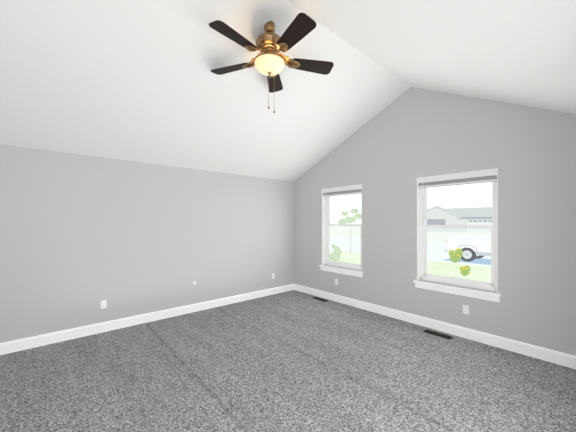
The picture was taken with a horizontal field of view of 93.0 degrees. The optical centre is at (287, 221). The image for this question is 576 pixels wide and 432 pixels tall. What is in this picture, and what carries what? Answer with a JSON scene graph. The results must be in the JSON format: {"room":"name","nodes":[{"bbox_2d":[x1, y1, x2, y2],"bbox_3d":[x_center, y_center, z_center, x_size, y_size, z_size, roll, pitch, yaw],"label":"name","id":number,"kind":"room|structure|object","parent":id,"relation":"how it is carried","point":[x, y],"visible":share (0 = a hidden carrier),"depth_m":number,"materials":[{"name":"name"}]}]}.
{"room":"empty bedroom","nodes":[
{"label":"empty bedroom","id":0,"kind":"room"},
{"bbox_2d":[0,144,293,342],"bbox_3d":[-1.914,0.330,4.511,5.620,2.440,0.160,0,0,-41],"label":"wall","id":1,"kind":"structure","parent":0,"point":[82,237],"depth_m":3.99,"materials":[{"name":"grey paint"}]},
{"bbox_2d":[101,300,106,308],"bbox_3d":[-2.577,1.165,3.825,0.070,0.114,0.008,0,0,-41],"label":"electrical outlet","id":2,"kind":"object","parent":1,"relation":"attached to","point":[103,304],"visible":1,"depth_m":3.82,"materials":[{"name":"white plastic"}]},
{"bbox_2d":[0,284,293,354],"bbox_3d":[-1.857,1.482,4.444,5.300,0.135,0.016,0,0,-41],"label":"baseboard","id":3,"kind":"structure","parent":1,"relation":"attached to","point":[37,341],"depth_m":3.97,"materials":[{"name":"white"}]},
{"bbox_2d":[0,0,409,181],"bbox_3d":[-1.044,-1.510,3.507,5.620,1.380,2.816,0,0,-41],"label":"ceiling","id":4,"kind":"structure","parent":0,"point":[134,80],"depth_m":3.10,"materials":[{"name":"white paint"}]},
{"bbox_2d":[209,13,333,112],"bbox_3d":[-0.184,-1.554,2.695,1.288,0.828,1.284,0,0,-41],"label":"fan","id":5,"kind":"object","parent":4,"relation":"hanging from","point":[270,60],"visible":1,"depth_m":2.64,"materials":[{"name":"brown wood"}]},
{"bbox_2d":[0,290,575,431],"bbox_3d":[-0.224,1.610,2.562,5.620,0.120,5.320,0,0,-41],"label":"floor","id":6,"kind":"structure","parent":0,"point":[293,361],"depth_m":2.68,"materials":[{"name":"grey carpet"}]},
{"bbox_2d":[313,297,328,301],"bbox_3d":[0.637,1.544,5.400,0.105,0.012,0.340,0,0,-41],"label":"floor vent","id":7,"kind":"object","parent":6,"relation":"in","point":[320,299],"visible":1,"depth_m":5.38,"materials":[{"name":"brown metal"}]},
{"bbox_2d":[423,329,452,339],"bbox_3d":[2.043,1.544,3.733,0.105,0.012,0.340,0,0,-41],"label":"floor vent","id":8,"kind":"object","parent":6,"relation":"in","point":[438,334],"visible":1,"depth_m":3.72,"materials":[{"name":"brown metal"}]},
{"bbox_2d":[287,0,575,113],"bbox_3d":[0.698,-1.454,1.498,5.620,1.492,2.504,0,0,-41],"label":"ceiling","id":9,"kind":"structure","parent":0,"point":[520,52],"depth_m":2.25,"materials":[{"name":"white paint"}]},
{"bbox_2d":[294,87,575,355],"bbox_3d":[1.838,-0.250,4.350,0.160,3.600,5.000,0,0,-41],"label":"wall","id":10,"kind":"structure","parent":0,"point":[389,154],"depth_m":3.66,"materials":[{"name":"grey paint"}]},
{"bbox_2d":[319,184,362,277],"bbox_3d":[1.040,0.172,5.236,0.195,1.645,1.015,0,0,-41],"label":"window","id":11,"kind":"structure","parent":10,"relation":"in","point":[352,267],"depth_m":5.36,"materials":[{"name":"white plastic"}]},
{"bbox_2d":[294,284,575,368],"bbox_3d":[1.772,1.482,4.293,0.016,0.135,5.000,0,0,-41],"label":"baseboard","id":12,"kind":"structure","parent":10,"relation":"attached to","point":[553,356],"depth_m":3.67,"materials":[{"name":"white"}]},
{"bbox_2d":[413,168,500,301],"bbox_3d":[2.305,0.172,3.778,0.195,1.645,1.055,0,0,-41],"label":"window","id":13,"kind":"structure","parent":10,"relation":"in","point":[462,178],"depth_m":3.74,"materials":[{"name":"white plastic"}]},
{"bbox_2d":[463,305,468,314],"bbox_3d":[2.356,1.175,3.626,0.008,0.114,0.070,0,0,-41],"label":"electrical outlet","id":14,"kind":"object","parent":10,"relation":"attached to","point":[465,309],"visible":1,"depth_m":3.62,"materials":[{"name":"white plastic"}]},
{"label":"outside","id":15,"kind":"structure","parent":0,"visible":0},
{"bbox_2d":[329,226,490,241],"bbox_3d":[38.161,2.100,52.397,62.000,1.000,140.000,0,0,-41],"label":"ground","id":16,"kind":"structure","parent":15,"point":[431,236],"depth_m":38.35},
{"bbox_2d":[427,206,491,232],"bbox_3d":[30.961,-0.345,40.857,13.000,3.890,25.000,0,0,-41],"label":"house","id":17,"kind":"structure","parent":16,"relation":"on","point":[482,214],"depth_m":40.31,"materials":[{"name":"grey"}]},
{"bbox_2d":[330,182,491,223],"bbox_3d":[62.272,-27.925,79.924,0.500,61.050,210.000,0,0,-41],"label":"sky","id":18,"kind":"structure","parent":15,"point":[472,192],"depth_m":90.95,"materials":[{"name":"white"}]},
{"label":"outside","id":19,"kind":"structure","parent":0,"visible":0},
{"bbox_2d":[329,236,446,250],"bbox_3d":[6.029,2.450,21.222,27.400,0.300,105.000,0,0,-41],"label":"paving","id":20,"kind":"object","parent":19,"point":[436,246],"depth_m":29.38,"materials":[{"name":"white concrete"}]},
{"bbox_2d":[329,250,490,282],"bbox_3d":[2.705,2.295,18.339,5.000,0.010,105.000,0,0,-41],"label":"lawn","id":21,"kind":"structure","parent":20,"relation":"on","point":[476,272],"depth_m":13.21,"materials":[{"name":"green plant"}]},
{"bbox_2d":[329,244,341,260],"bbox_3d":[2.670,1.790,15.356,0.578,0.952,0.669,0,0,-41],"label":"shrub","id":22,"kind":"object","parent":21,"relation":"on","point":[336,255],"depth_m":15.18,"materials":[{"name":"green plant"}]},
{"bbox_2d":[338,209,361,252],"bbox_3d":[4.425,0.710,19.663,0.947,3.180,2.206,0,0,-41],"label":"tree","id":23,"kind":"object","parent":21,"relation":"on","point":[348,219],"depth_m":19.35,"materials":[{"name":"green plant"}]},
{"bbox_2d":[449,248,462,262],"bbox_3d":[9.188,1.881,15.003,0.565,0.861,0.683,0,0,-41],"label":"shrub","id":24,"kind":"object","parent":21,"relation":"on","point":[455,255],"depth_m":14.84,"materials":[{"name":"green plant"}]},
{"bbox_2d":[460,265,469,275],"bbox_3d":[7.406,2.062,11.455,0.361,0.456,0.421,0,0,-41],"label":"flower","id":25,"kind":"object","parent":21,"relation":"on","point":[465,269],"depth_m":11.36,"materials":[{"name":"plant"}]},
{"bbox_2d":[329,242,490,266],"bbox_3d":[6.898,2.294,21.975,6.100,0.012,105.000,0,0,-41],"label":"street","id":26,"kind":"structure","parent":20,"relation":"on","point":[431,254],"depth_m":19.31,"materials":[{"name":"grey asphalt"}]},
{"bbox_2d":[444,235,490,264],"bbox_3d":[11.975,1.338,14.557,2.610,1.900,6.140,0,0,-41],"label":"truck","id":27,"kind":"object","parent":26,"relation":"on","point":[465,245],"depth_m":15.37,"materials":[{"name":"white metal"}]}
]}

